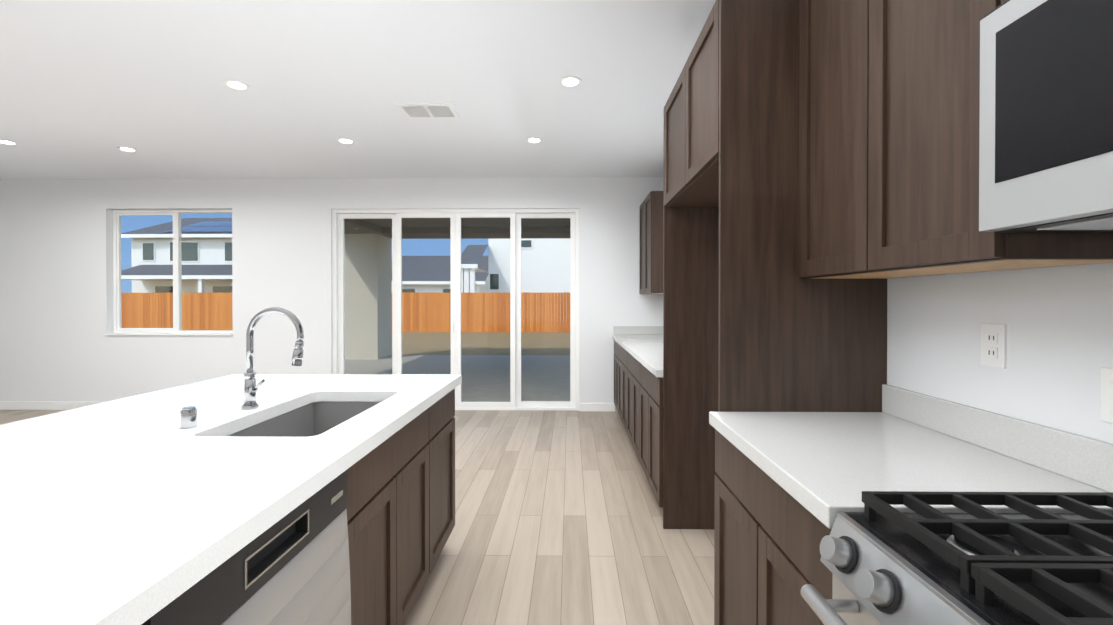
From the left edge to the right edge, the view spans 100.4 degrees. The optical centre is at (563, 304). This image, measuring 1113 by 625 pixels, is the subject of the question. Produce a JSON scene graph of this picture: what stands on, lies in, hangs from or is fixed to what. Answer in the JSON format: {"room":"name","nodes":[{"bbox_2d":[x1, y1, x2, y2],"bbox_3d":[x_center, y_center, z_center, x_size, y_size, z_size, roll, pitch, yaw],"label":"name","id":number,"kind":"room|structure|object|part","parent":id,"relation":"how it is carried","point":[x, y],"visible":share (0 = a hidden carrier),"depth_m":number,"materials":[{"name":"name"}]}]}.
{"room":"kitchen","nodes":[
{"label":"kitchen","id":0,"kind":"room"},
{"bbox_2d":[0,177,663,410],"bbox_3d":[-3.375,-0.118,5.670,9.180,2.800,0.150,0,0,1],"label":"wall","id":1,"kind":"structure","parent":0,"point":[56,290],"depth_m":5.60,"materials":[{"name":"white paint"}]},
{"bbox_2d":[0,401,102,409],"bbox_3d":[-5.371,1.233,5.622,5.130,0.100,0.014,0,0,1],"label":"baseboard","id":2,"kind":"structure","parent":1,"relation":"attached to","point":[69,405],"depth_m":5.63,"materials":[{"name":"white"}]},
{"bbox_2d":[105,210,232,335],"bbox_3d":[-4.775,-0.390,5.674,1.540,1.535,0.165,0,0,1],"label":"window","id":3,"kind":"structure","parent":1,"relation":"in","point":[176,329],"depth_m":5.71,"materials":[{"name":"white plastic"}]},
{"bbox_2d":[332,209,578,410],"bbox_3d":[-1.310,0.068,5.640,2.990,2.430,0.120,0,0,1],"label":"sliding glass door","id":4,"kind":"structure","parent":1,"relation":"attached to","point":[455,216],"depth_m":5.62,"materials":[{"name":"white"}]},
{"bbox_2d":[579,403,614,411],"bbox_3d":[0.398,1.233,5.549,0.430,0.100,0.014,0,0,1],"label":"baseboard","id":5,"kind":"structure","parent":1,"relation":"attached to","point":[608,407],"depth_m":5.54,"materials":[{"name":"white"}]},
{"bbox_2d":[612,324,663,335],"bbox_3d":[0.893,0.313,5.533,0.600,0.100,0.020,0,0,1],"label":"backsplash","id":6,"kind":"structure","parent":1,"relation":"attached to","point":[618,330],"depth_m":5.52,"materials":[{"name":"white stone"}]},
{"bbox_2d":[0,410,713,624],"bbox_3d":[-3.426,1.338,1.705,9.480,0.060,8.100,0,0,1],"label":"floor","id":7,"kind":"structure","parent":0,"point":[558,517],"depth_m":2.59,"materials":[{"name":"brown wood"}]},
{"bbox_2d":[346,386,456,624],"bbox_3d":[-1.067,0.872,1.537,0.941,0.874,1.930,0,0,1],"label":"kitchen island","id":8,"kind":"object","parent":7,"relation":"on","point":[401,507],"depth_m":1.70,"materials":[{"name":"brown wood"}]},
{"bbox_2d":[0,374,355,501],"bbox_3d":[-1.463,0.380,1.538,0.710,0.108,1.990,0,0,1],"label":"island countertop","id":9,"kind":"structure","parent":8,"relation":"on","point":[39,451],"depth_m":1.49,"materials":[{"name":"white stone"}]},
{"bbox_3d":[-1.189,0.357,1.470,0.042,0.063,0.042,0,0,1],"label":"air switch button","id":10,"kind":"part","parent":9,"relation":"part of","materials":[{"name":"silver metal"}]},
{"bbox_2d":[241,307,303,409],"bbox_3d":[-1.083,0.199,1.703,0.229,0.376,0.103,0,0,1],"label":"gooseneck faucet","id":11,"kind":"object","parent":9,"relation":"on","point":[251,387],"visible":1,"depth_m":1.72,"materials":[{"name":"silver metal"}]},
{"bbox_2d":[0,374,461,624],"bbox_3d":[-0.838,0.411,1.531,0.540,0.045,1.990,0,0,1],"label":"island countertop","id":12,"kind":"structure","parent":8,"relation":"on","point":[116,543],"depth_m":0.89,"materials":[{"name":"white stone"}]},
{"bbox_2d":[224,398,383,433],"bbox_3d":[-0.916,0.591,1.708,0.428,0.341,0.728,0,0,1],"label":"sink","id":13,"kind":"object","parent":12,"relation":"in","point":[315,415],"depth_m":2.02,"materials":[{"name":"grey metal"}]},
{"bbox_2d":[141,469,350,624],"bbox_3d":[-0.898,0.878,0.969,0.633,0.868,0.592,0,0,1],"label":"dishwasher","id":14,"kind":"object","parent":8,"relation":"in","point":[292,567],"visible":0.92,"depth_m":1.00,"materials":[{"name":"silver metal"}]},
{"bbox_2d":[614,340,615,405],"bbox_3d":[0.899,0.848,5.231,0.620,0.874,0.630,0,0,1],"label":"base cabinet","id":15,"kind":"object","parent":7,"relation":"on","point":[614,340],"depth_m":5.31,"materials":[{"name":"brown wood"}]},
{"bbox_2d":[616,344,623,424],"bbox_3d":[0.891,0.852,4.597,0.620,0.874,0.883,0,0,1],"label":"base cabinet","id":16,"kind":"object","parent":7,"relation":"on","point":[619,351],"depth_m":4.88,"materials":[{"name":"brown wood"}]},
{"bbox_2d":[624,352,635,451],"bbox_3d":[0.881,0.857,3.837,0.620,0.874,0.882,0,0,1],"label":"base cabinet","id":17,"kind":"object","parent":7,"relation":"on","point":[629,364],"depth_m":4.07,"materials":[{"name":"brown wood"}]},
{"bbox_2d":[636,364,771,528],"bbox_3d":[0.872,0.862,3.108,0.620,0.874,0.821,0,0,1],"label":"base cabinet","id":18,"kind":"object","parent":7,"relation":"on","point":[672,411],"depth_m":2.68,"materials":[{"name":"brown wood"}]},
{"bbox_2d":[612,336,767,375],"bbox_3d":[0.875,0.395,4.119,0.640,0.045,2.849,0,0,1],"label":"countertop","id":19,"kind":"structure","parent":18,"relation":"on","point":[662,355],"depth_m":2.68,"materials":[{"name":"white stone"}]},
{"bbox_2d":[708,428,832,624],"bbox_3d":[0.849,0.873,1.289,0.620,0.874,0.776,0,0,1],"label":"base cabinet","id":20,"kind":"object","parent":7,"relation":"on","point":[767,548],"depth_m":1.30,"materials":[{"name":"brown wood"}]},
{"bbox_2d":[708,412,1112,531],"bbox_3d":[0.839,0.413,1.286,0.640,0.045,0.776,0,0,1],"label":"countertop","id":21,"kind":"structure","parent":20,"relation":"on","point":[824,462],"depth_m":1.16,"materials":[{"name":"white stone"}]},
{"bbox_2d":[800,491,1112,624],"bbox_3d":[0.778,0.832,0.518,0.692,0.967,0.754,0,0,1],"label":"gas range","id":22,"kind":"object","parent":7,"relation":"on","point":[883,561],"visible":1,"depth_m":0.72,"materials":[{"name":"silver metal"}]},
{"bbox_2d":[0,0,715,178],"bbox_3d":[-3.426,-1.552,1.686,9.480,0.120,8.100,0,0,1],"label":"ceiling","id":23,"kind":"structure","parent":0,"point":[88,88],"depth_m":3.20,"materials":[{"name":"white paint"}]},
{"bbox_2d":[0,139,18,144],"bbox_3d":[-5.183,-1.505,4.309,0.150,0.008,0.150,0,0,1],"label":"recessed light","id":24,"kind":"object","parent":23,"relation":"in","point":[8,142],"visible":1,"depth_m":4.31,"materials":[{"name":"white plastic"}]},
{"bbox_2d":[117,147,137,151],"bbox_3d":[-4.250,-1.506,4.517,0.150,0.008,0.150,0,0,1],"label":"recessed light","id":25,"kind":"object","parent":23,"relation":"in","point":[128,149],"visible":0.96,"depth_m":4.50,"materials":[{"name":"white plastic"}]},
{"bbox_2d":[223,79,249,89],"bbox_3d":[-2.237,-1.498,3.171,0.150,0.008,0.150,0,0,1],"label":"recessed light","id":26,"kind":"object","parent":23,"relation":"in","point":[235,84],"visible":1,"depth_m":3.16,"materials":[{"name":"white plastic"}]},
{"bbox_2d":[337,138,354,143],"bbox_3d":[-2.013,-1.505,4.279,0.150,0.008,0.150,0,0,1],"label":"recessed light","id":27,"kind":"object","parent":23,"relation":"in","point":[345,140],"visible":0.98,"depth_m":4.27,"materials":[{"name":"white plastic"}]},
{"bbox_2d":[395,103,459,118],"bbox_3d":[-1.051,-1.498,3.596,0.420,0.012,0.270,0,0,1],"label":"ceiling vent","id":28,"kind":"object","parent":23,"relation":"in","point":[427,110],"visible":1,"depth_m":3.58,"materials":[{"name":"white metal"}]},
{"bbox_2d":[526,137,541,142],"bbox_3d":[-0.273,-1.505,4.256,0.150,0.008,0.150,0,0,1],"label":"recessed light","id":29,"kind":"object","parent":23,"relation":"in","point":[534,140],"visible":1,"depth_m":4.25,"materials":[{"name":"white plastic"}]},
{"bbox_2d":[559,76,580,86],"bbox_3d":[0.043,-1.497,3.122,0.150,0.008,0.150,0,0,1],"label":"recessed light","id":30,"kind":"object","parent":23,"relation":"in","point":[570,81],"visible":1,"depth_m":3.11,"materials":[{"name":"white plastic"}]},
{"bbox_2d":[887,263,1112,442],"bbox_3d":[1.240,-0.092,1.711,0.150,2.800,7.950,0,0,1],"label":"wall","id":31,"kind":"structure","parent":0,"point":[1057,321],"depth_m":1.19,"materials":[{"name":"white paint"}]},
{"bbox_2d":[639,201,643,293],"bbox_3d":[1.049,-0.635,5.255,0.321,1.040,0.440,0,0,1],"label":"upper cabinet","id":32,"kind":"object","parent":31,"relation":"attached to","point":[641,263],"depth_m":5.39,"materials":[{"name":"brown wood"}]},
{"bbox_2d":[644,191,683,295],"bbox_3d":[1.045,-0.633,4.935,0.321,1.040,0.439,0,0,1],"label":"upper cabinet","id":33,"kind":"object","parent":31,"relation":"attached to","point":[663,231],"depth_m":4.71,"materials":[{"name":"brown wood"}]},
{"bbox_2d":[660,76,791,211],"bbox_3d":[0.872,-0.847,2.392,0.601,0.580,0.549,0,0,1],"label":"upper cabinet","id":34,"kind":"object","parent":31,"relation":"attached to","point":[671,198],"depth_m":2.42,"materials":[{"name":"brown wood"}]},
{"bbox_2d":[680,0,791,191],"bbox_3d":[0.867,-0.844,1.961,0.601,0.580,0.549,0,0,1],"label":"upper cabinet","id":35,"kind":"object","parent":31,"relation":"attached to","point":[736,78],"depth_m":1.67,"materials":[{"name":"brown wood"}]},
{"bbox_2d":[792,0,886,283],"bbox_3d":[1.000,-0.611,1.441,0.321,1.040,0.448,0,0,1],"label":"upper cabinet","id":36,"kind":"object","parent":31,"relation":"attached to","point":[820,172],"depth_m":1.56,"materials":[{"name":"brown wood"}]},
{"bbox_2d":[664,324,1112,491],"bbox_3d":[1.162,0.334,2.289,0.020,0.100,6.500,0,0,1],"label":"backsplash","id":37,"kind":"structure","parent":31,"relation":"attached to","point":[1088,460],"depth_m":1.23,"materials":[{"name":"white stone"}]},
{"bbox_2d":[844,0,1112,279],"bbox_3d":[0.996,-0.608,1.082,0.321,1.040,0.511,0,0,1],"label":"upper cabinet","id":38,"kind":"object","parent":31,"relation":"attached to","point":[912,94],"depth_m":1.11,"materials":[{"name":"brown wood"}]},
{"bbox_2d":[979,0,1112,232],"bbox_3d":[0.946,-0.338,0.508,0.403,0.413,0.754,0,0,1],"label":"over-the-range microwave","id":39,"kind":"object","parent":38,"relation":"attached to","point":[1046,124],"visible":1,"depth_m":0.77,"materials":[{"name":"silver metal"}]},
{"bbox_2d":[981,323,1006,367],"bbox_3d":[1.154,0.111,1.248,0.008,0.114,0.070,0,0,1],"label":"outlet","id":40,"kind":"object","parent":31,"relation":"attached to","point":[993,344],"visible":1,"depth_m":1.24,"materials":[{"name":"white plastic"}]},
{"bbox_2d":[1100,367,1112,422],"bbox_3d":[1.149,0.193,0.959,0.010,0.114,0.070,0,0,1],"label":"switch plate","id":41,"kind":"object","parent":31,"relation":"attached to","point":[1106,412],"visible":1,"depth_m":0.98,"materials":[{"name":"white plastic"}]},
{"label":"outside","id":42,"kind":"structure","parent":0,"visible":0},
{"bbox_2d":[402,321,569,354],"bbox_3d":[-9.426,1.282,47.961,120.000,0.300,84.250,0,0,1],"label":"ground","id":43,"kind":"structure","parent":42,"point":[503,348],"depth_m":15.77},
{"bbox_2d":[121,218,231,292],"bbox_3d":[-22.152,-2.666,34.256,13.100,7.770,12.930,0,0,1],"label":"house","id":44,"kind":"structure","parent":43,"relation":"on","point":[189,269],"depth_m":30.22,"materials":[{"name":"white paint"}]},
{"bbox_2d":[121,292,569,331],"bbox_3d":[-10.732,0.373,21.743,74.057,1.852,0.122,0,0,1],"label":"fence","id":45,"kind":"object","parent":43,"relation":"on","point":[222,307],"depth_m":21.64,"materials":[{"name":"brown wood"}]},
{"bbox_2d":[391,256,488,320],"bbox_3d":[-9.552,-1.390,38.054,8.200,5.170,11.030,0,0,1],"label":"house","id":46,"kind":"structure","parent":43,"relation":"on","point":[437,263],"depth_m":33.93,"materials":[{"name":"white paint"}]},
{"bbox_2d":[345,355,569,401],"bbox_3d":[-1.702,1.338,8.658,7.350,0.090,5.850,0,0,1],"label":"patio slab","id":47,"kind":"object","parent":43,"relation":"on","point":[536,370],"depth_m":8.89,"materials":[{"name":"concrete"}]},
{"bbox_2d":[345,234,391,358],"bbox_3d":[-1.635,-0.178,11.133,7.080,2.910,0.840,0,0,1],"label":"patio column","id":48,"kind":"structure","parent":47,"relation":"on","point":[367,274],"depth_m":10.76,"materials":[{"name":"grey paint"}]},
{"bbox_2d":[344,218,569,238],"bbox_3d":[-1.702,-1.802,8.638,7.350,0.370,5.850,0,0,1],"label":"roof","id":49,"kind":"structure","parent":48,"relation":"on","point":[466,223],"depth_m":10.56,"materials":[{"name":"beige paint"}]},
{"bbox_2d":[461,238,569,325],"bbox_3d":[1.982,-3.519,30.868,15.050,9.520,14.380,0,0,1],"label":"house","id":50,"kind":"structure","parent":43,"relation":"on","point":[532,262],"depth_m":26.95,"materials":[{"name":"white paint"}]}
]}

